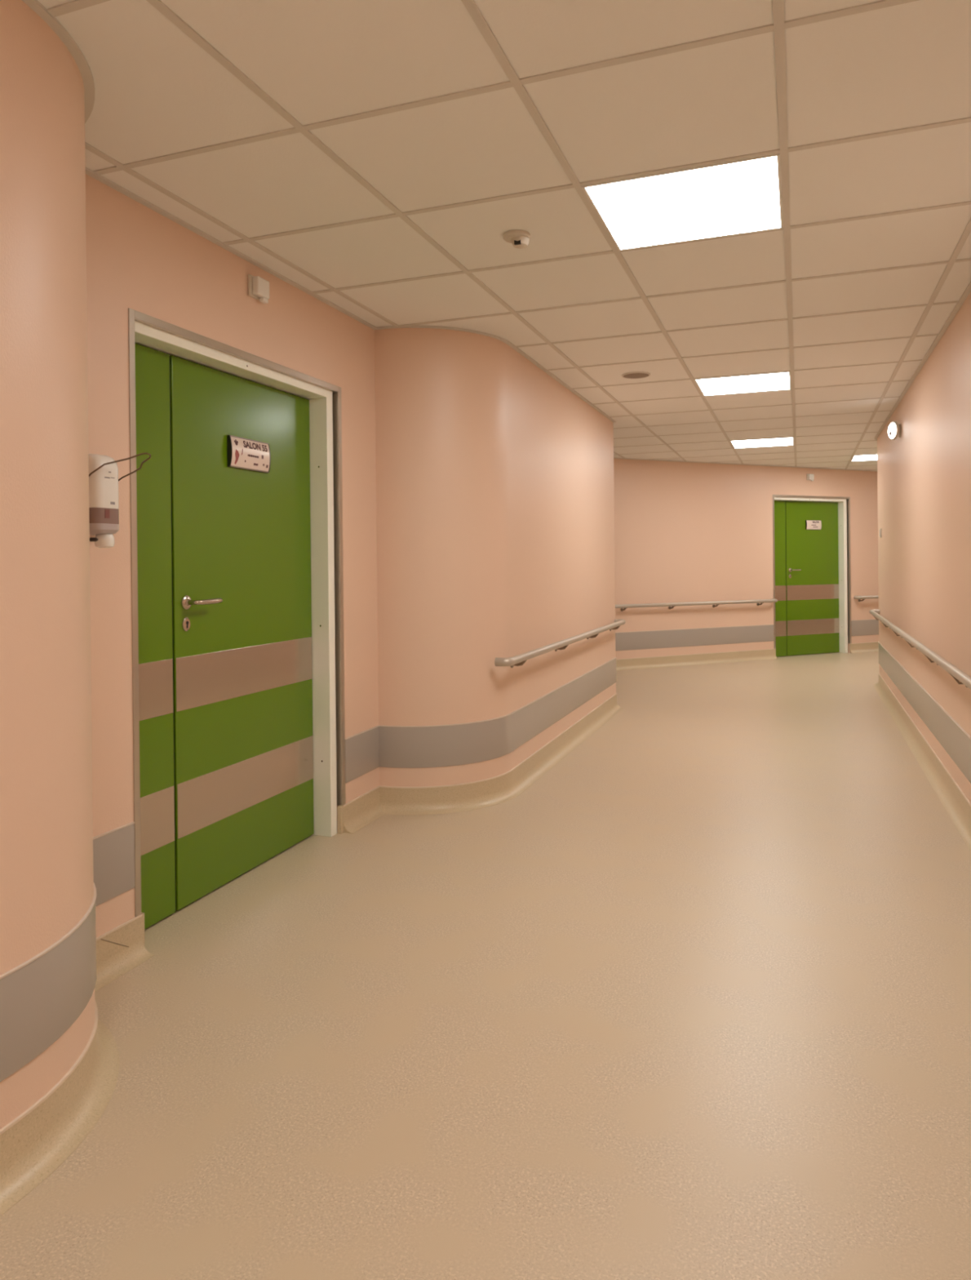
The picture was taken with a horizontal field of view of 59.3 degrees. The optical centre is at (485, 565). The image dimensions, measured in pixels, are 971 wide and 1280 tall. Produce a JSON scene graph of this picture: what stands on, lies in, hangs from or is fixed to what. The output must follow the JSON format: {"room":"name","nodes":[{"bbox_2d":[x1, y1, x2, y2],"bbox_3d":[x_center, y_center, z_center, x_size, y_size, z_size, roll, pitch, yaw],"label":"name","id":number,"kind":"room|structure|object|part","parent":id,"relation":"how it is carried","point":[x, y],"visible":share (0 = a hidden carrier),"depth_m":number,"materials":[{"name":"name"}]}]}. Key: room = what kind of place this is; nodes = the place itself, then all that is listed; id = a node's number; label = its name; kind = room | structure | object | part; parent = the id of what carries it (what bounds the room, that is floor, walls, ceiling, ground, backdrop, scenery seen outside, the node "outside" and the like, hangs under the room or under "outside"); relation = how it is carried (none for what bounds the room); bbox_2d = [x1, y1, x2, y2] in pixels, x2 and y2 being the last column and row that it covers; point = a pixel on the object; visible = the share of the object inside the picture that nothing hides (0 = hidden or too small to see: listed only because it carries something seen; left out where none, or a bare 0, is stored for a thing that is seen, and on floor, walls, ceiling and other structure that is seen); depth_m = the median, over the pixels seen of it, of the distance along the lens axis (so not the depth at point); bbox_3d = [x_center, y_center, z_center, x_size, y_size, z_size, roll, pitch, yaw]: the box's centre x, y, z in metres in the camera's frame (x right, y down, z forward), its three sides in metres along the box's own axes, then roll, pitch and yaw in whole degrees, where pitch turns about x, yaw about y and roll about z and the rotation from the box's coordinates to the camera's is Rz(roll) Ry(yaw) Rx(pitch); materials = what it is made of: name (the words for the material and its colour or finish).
{"room":"hospital interior","nodes":[
{"label":"hospital interior","id":0,"kind":"room"},
{"bbox_2d":[0,651,970,1279],"bbox_3d":[3.435,1.267,5.244,13.200,0.100,24.800,-1,0,20],"label":"floor","id":1,"kind":"structure","parent":0,"point":[691,1000],"depth_m":2.27,"materials":[{"name":"beige plastic"}]},
{"bbox_2d":[0,0,970,1129],"bbox_3d":[2.769,-0.019,4.461,11.214,2.490,22.386,-1,0,20],"label":"wall","id":2,"kind":"structure","parent":0,"point":[478,499],"depth_m":3.96,"materials":[{"name":"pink paint"}]},
{"bbox_2d":[0,883,96,1082],"bbox_3d":[-2.377,0.961,-1.330,0.512,0.213,7.850,-1,0,20],"label":"guard","id":3,"kind":"object","parent":2,"relation":"attached to","point":[42,997],"visible":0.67,"depth_m":1.84,"materials":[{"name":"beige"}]},
{"bbox_2d":[93,822,134,906],"bbox_3d":[-1.196,0.939,2.608,0.006,0.213,0.337,-1,0,20],"label":"guard","id":4,"kind":"object","parent":2,"relation":"attached to","point":[113,851],"visible":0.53,"depth_m":2.68,"materials":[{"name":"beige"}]},
{"bbox_2d":[88,452,151,547],"bbox_3d":[-1.121,-0.194,2.555,0.204,0.285,0.133,-1,0,20],"label":"soap dispenser","id":5,"kind":"object","parent":2,"relation":"attached to","point":[104,504],"visible":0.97,"depth_m":2.54,"materials":[{"name":"white plastic"}]},
{"bbox_3d":[-1.097,-0.290,2.546,0.151,0.094,0.133,-1,0,20],"label":"elbow lever","id":6,"kind":"part","parent":5,"relation":"part of","materials":[{"name":"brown metal"}]},
{"bbox_2d":[128,307,346,928],"bbox_3d":[-0.985,0.215,3.436,0.164,2.103,1.365,-1,0,20],"label":"door","id":7,"kind":"structure","parent":2,"relation":"in","point":[237,574],"depth_m":3.39,"materials":[{"name":"green wood"}]},
{"bbox_3d":[-1.182,0.439,2.971,0.002,0.196,0.272,-1,0,20],"label":"kick plate","id":8,"kind":"part","parent":7,"relation":"part of","materials":[{"name":"silver metal"}]},
{"bbox_3d":[-1.177,0.902,2.972,0.002,0.200,0.272,-1,0,20],"label":"kick plate","id":9,"kind":"part","parent":7,"relation":"part of","materials":[{"name":"silver metal"}]},
{"bbox_3d":[-1.109,0.220,3.165,0.008,0.052,0.040,-1,0,20],"label":"keyhole plate","id":10,"kind":"part","parent":7,"relation":"part of","materials":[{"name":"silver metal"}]},
{"bbox_3d":[-1.055,0.137,3.212,0.058,0.021,0.140,-1,0,20],"label":"lever handle","id":11,"kind":"part","parent":7,"relation":"part of","materials":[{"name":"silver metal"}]},
{"bbox_3d":[-0.969,0.435,3.550,0.002,0.196,0.925,-1,0,20],"label":"kick plate","id":12,"kind":"part","parent":7,"relation":"part of","materials":[{"name":"silver metal"}]},
{"bbox_3d":[-0.964,0.898,3.551,0.002,0.200,0.925,-1,0,20],"label":"kick plate","id":13,"kind":"part","parent":7,"relation":"part of","materials":[{"name":"silver metal"}]},
{"bbox_2d":[226,435,271,472],"bbox_3d":[-0.974,-0.457,3.528,0.022,0.126,0.268,-1,0,20],"label":"door sign","id":14,"kind":"object","parent":7,"relation":"attached to","point":[242,453],"visible":1,"depth_m":3.51,"materials":[{"name":"white plastic"}]},
{"bbox_2d":[248,274,269,303],"bbox_3d":[-0.902,-1.101,3.408,0.042,0.094,0.100,-1,0,20],"label":"lamp","id":15,"kind":"object","parent":2,"relation":"attached to","point":[258,286],"visible":1,"depth_m":3.38,"materials":[{"name":"beige plastic"}]},
{"bbox_3d":[-0.916,-1.106,3.413,0.012,0.084,0.100,-1,0,20],"label":"plate","id":16,"kind":"part","parent":15,"relation":"part of","materials":[{"name":"beige plastic"}]},
{"bbox_2d":[0,693,624,1216],"bbox_3d":[-2.564,1.224,1.674,3.108,0.127,13.356,-1,0,20],"label":"baseboard","id":17,"kind":"structure","parent":2,"relation":"attached to","point":[36,1143],"depth_m":2.60,"materials":[{"name":"beige plastic"}]},
{"bbox_2d":[22,0,616,422],"bbox_3d":[-1.434,-1.192,1.213,0.562,0.007,13.300,-1,0,20],"label":"trim","id":18,"kind":"structure","parent":2,"relation":"attached to","point":[73,48],"depth_m":2.88,"materials":[{"name":"silver metal"}]},
{"bbox_2d":[345,657,616,783],"bbox_3d":[0.406,0.915,5.613,0.459,0.213,3.772,-1,0,29],"label":"guard","id":19,"kind":"object","parent":2,"relation":"attached to","point":[370,749],"visible":1,"depth_m":4.41,"materials":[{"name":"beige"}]},
{"bbox_2d":[494,619,625,667],"bbox_3d":[0.630,0.517,5.891,0.098,0.085,3.114,-1,0,20],"label":"handrail","id":20,"kind":"object","parent":2,"relation":"attached to","point":[520,660],"visible":1,"depth_m":5.20,"materials":[{"name":"beige plastic"}]},
{"bbox_2d":[880,528,882,537],"bbox_3d":[3.768,-0.306,8.137,0.016,0.084,0.084,-1,0,20],"label":"wall switch","id":21,"kind":"object","parent":2,"relation":"attached to","point":[881,529],"visible":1,"depth_m":8.10,"materials":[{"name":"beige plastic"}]},
{"bbox_2d":[888,421,901,439],"bbox_3d":[3.134,-1.029,6.530,0.092,0.144,0.146,-1,0,20],"label":"round wall lamp","id":22,"kind":"object","parent":2,"relation":"attached to","point":[894,428],"visible":1,"depth_m":6.50,"materials":[{"name":"beige plastic"}]},
{"bbox_2d":[869,609,970,689],"bbox_3d":[1.277,0.535,1.467,0.098,0.111,14.759,-1,0,20],"label":"handrail","id":23,"kind":"object","parent":2,"relation":"attached to","point":[958,675],"visible":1,"depth_m":4.61,"materials":[{"name":"beige plastic"}]},
{"bbox_2d":[873,672,970,852],"bbox_3d":[3.353,1.156,4.295,4.072,0.127,22.097,0,0,35],"label":"baseboard","id":24,"kind":"structure","parent":2,"relation":"attached to","point":[956,803],"depth_m":4.98,"materials":[{"name":"beige plastic"}]},
{"bbox_2d":[875,280,970,440],"bbox_3d":[3.340,-1.249,4.277,4.040,0.007,22.073,0,0,35],"label":"trim","id":25,"kind":"structure","parent":2,"relation":"attached to","point":[968,290],"depth_m":4.88,"materials":[{"name":"silver metal"}]},
{"bbox_2d":[878,641,970,783],"bbox_3d":[3.368,0.888,4.276,4.022,0.213,22.060,0,0,35],"label":"guard","id":26,"kind":"object","parent":2,"relation":"attached to","point":[952,736],"visible":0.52,"depth_m":5.05,"materials":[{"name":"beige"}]},
{"bbox_2d":[37,0,970,471],"bbox_3d":[3.337,-1.302,5.044,13.200,0.100,25.212,-1,0,20],"label":"ceiling","id":27,"kind":"structure","parent":0,"point":[379,157],"depth_m":2.59,"materials":[{"name":"white tile"}]},
{"bbox_2d":[503,230,530,248],"bbox_3d":[0.116,-1.195,3.147,0.100,0.043,0.100,-1,0,20],"label":"smoke detector","id":28,"kind":"object","parent":27,"relation":"attached to","point":[520,239],"visible":1,"depth_m":3.13,"materials":[{"name":"beige plastic"}]},
{"bbox_2d":[622,371,650,378],"bbox_3d":[0.975,-1.228,5.521,0.184,0.009,0.184,-1,0,20],"label":"ceiling speaker","id":29,"kind":"object","parent":27,"relation":"attached to","point":[633,375],"visible":1,"depth_m":5.50,"materials":[{"name":"brown"}]},
{"bbox_2d":[623,373,648,378],"bbox_3d":[0.975,-1.228,5.521,0.164,0.009,0.164,-1,0,20],"label":"speaker grille","id":30,"kind":"object","parent":29,"relation":"attached to","point":[628,375],"depth_m":5.52,"materials":[{"name":"brown"}]},
{"bbox_2d":[582,153,783,250],"bbox_3d":[0.696,-1.220,2.919,0.600,0.004,0.600,-1,0,20],"label":"recessed light","id":31,"kind":"object","parent":27,"relation":"in","point":[740,197],"visible":1,"depth_m":2.88,"materials":[{"name":"white plastic"}]},
{"bbox_2d":[694,371,791,395],"bbox_3d":[1.775,-1.239,5.851,0.600,0.004,0.600,-1,0,20],"label":"recessed light","id":32,"kind":"object","parent":27,"relation":"in","point":[779,380],"visible":1,"depth_m":5.83,"materials":[{"name":"white plastic"}]},
{"bbox_2d":[730,437,794,448],"bbox_3d":[2.855,-1.257,8.784,0.600,0.004,0.600,-1,0,20],"label":"recessed light","id":33,"kind":"object","parent":27,"relation":"in","point":[784,441],"visible":1,"depth_m":8.77,"materials":[{"name":"white plastic"}]},
{"bbox_2d":[851,454,877,461],"bbox_3d":[4.676,-1.279,10.111,0.600,0.004,0.600,-1,0,20],"label":"recessed light","id":34,"kind":"object","parent":27,"relation":"in","point":[866,457],"visible":0.41,"depth_m":10.19,"materials":[{"name":"white plastic"}]},
{"bbox_2d":[613,458,879,659],"bbox_3d":[4.464,-0.054,11.416,13.816,2.489,0.200,-1,0,-25],"label":"wall","id":35,"kind":"structure","parent":0,"point":[685,531],"depth_m":10.54,"materials":[{"name":"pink paint"}]},
{"bbox_2d":[615,624,773,650],"bbox_3d":[1.081,0.898,9.738,5.769,0.213,0.006,-1,0,-25],"label":"guard","id":36,"kind":"object","parent":35,"relation":"attached to","point":[624,641],"visible":0.35,"depth_m":10.40,"materials":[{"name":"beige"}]},
{"bbox_2d":[615,598,777,611],"bbox_3d":[1.164,0.502,9.728,5.636,0.085,0.098,-1,0,-25],"label":"handrail","id":37,"kind":"object","parent":35,"relation":"attached to","point":[671,605],"visible":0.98,"depth_m":10.31,"materials":[{"name":"beige"}]},
{"bbox_2d":[613,457,877,471],"bbox_3d":[4.498,-1.279,11.311,13.815,0.007,0.024,-1,0,-25],"label":"trim","id":38,"kind":"structure","parent":35,"relation":"attached to","point":[614,458],"depth_m":10.74,"materials":[{"name":"silver metal"}]},
{"bbox_2d":[616,641,879,671],"bbox_3d":[4.530,1.126,11.303,13.816,0.127,0.056,-1,0,-25],"label":"baseboard","id":39,"kind":"structure","parent":35,"relation":"attached to","point":[642,663],"depth_m":10.48,"materials":[{"name":"beige plastic"}]},
{"bbox_2d":[806,473,814,480],"bbox_3d":[4.267,-1.150,11.194,0.100,0.094,0.042,-1,0,-25],"label":"lamp","id":40,"kind":"object","parent":35,"relation":"attached to","point":[809,477],"visible":1,"depth_m":11.18,"materials":[{"name":"beige plastic"}]},
{"bbox_2d":[773,494,851,656],"bbox_3d":[4.282,0.141,11.307,1.365,2.103,0.164,-1,0,-25],"label":"door","id":41,"kind":"structure","parent":35,"relation":"in","point":[811,568],"depth_m":11.36,"materials":[{"name":"green wood"}]},
{"bbox_3d":[3.814,0.367,11.120,0.272,0.196,0.003,-1,0,-25],"label":"kick plate","id":42,"kind":"part","parent":41,"relation":"part of","materials":[{"name":"metal"}]},
{"bbox_3d":[3.818,0.830,11.121,0.272,0.200,0.003,-1,0,-25],"label":"kick plate","id":43,"kind":"part","parent":41,"relation":"part of","materials":[{"name":"metal"}]},
{"bbox_3d":[4.373,0.360,11.378,0.925,0.196,0.004,-1,0,-25],"label":"kick plate","id":44,"kind":"part","parent":41,"relation":"part of","materials":[{"name":"metal"}]},
{"bbox_3d":[4.378,0.824,11.380,0.925,0.200,0.004,-1,0,-25],"label":"kick plate","id":45,"kind":"part","parent":41,"relation":"part of","materials":[{"name":"metal"}]},
{"bbox_2d":[805,520,822,529],"bbox_3d":[4.374,-0.535,11.370,0.268,0.126,0.022,-1,0,-25],"label":"door sign","id":46,"kind":"object","parent":41,"relation":"attached to","point":[810,524],"visible":1,"depth_m":11.36,"materials":[{"name":"white plastic"}]},
{"bbox_2d":[851,618,879,635],"bbox_3d":[7.802,0.821,12.842,6.294,0.213,0.006,-1,0,-25],"label":"guard","id":47,"kind":"object","parent":35,"relation":"attached to","point":[861,627],"visible":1,"depth_m":11.62,"materials":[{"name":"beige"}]},
{"bbox_2d":[853,595,879,601],"bbox_3d":[7.676,0.427,12.735,5.885,0.085,0.098,-1,0,-25],"label":"handrail","id":48,"kind":"object","parent":35,"relation":"attached to","point":[860,597],"visible":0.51,"depth_m":11.53,"materials":[{"name":"beige"}]}
]}

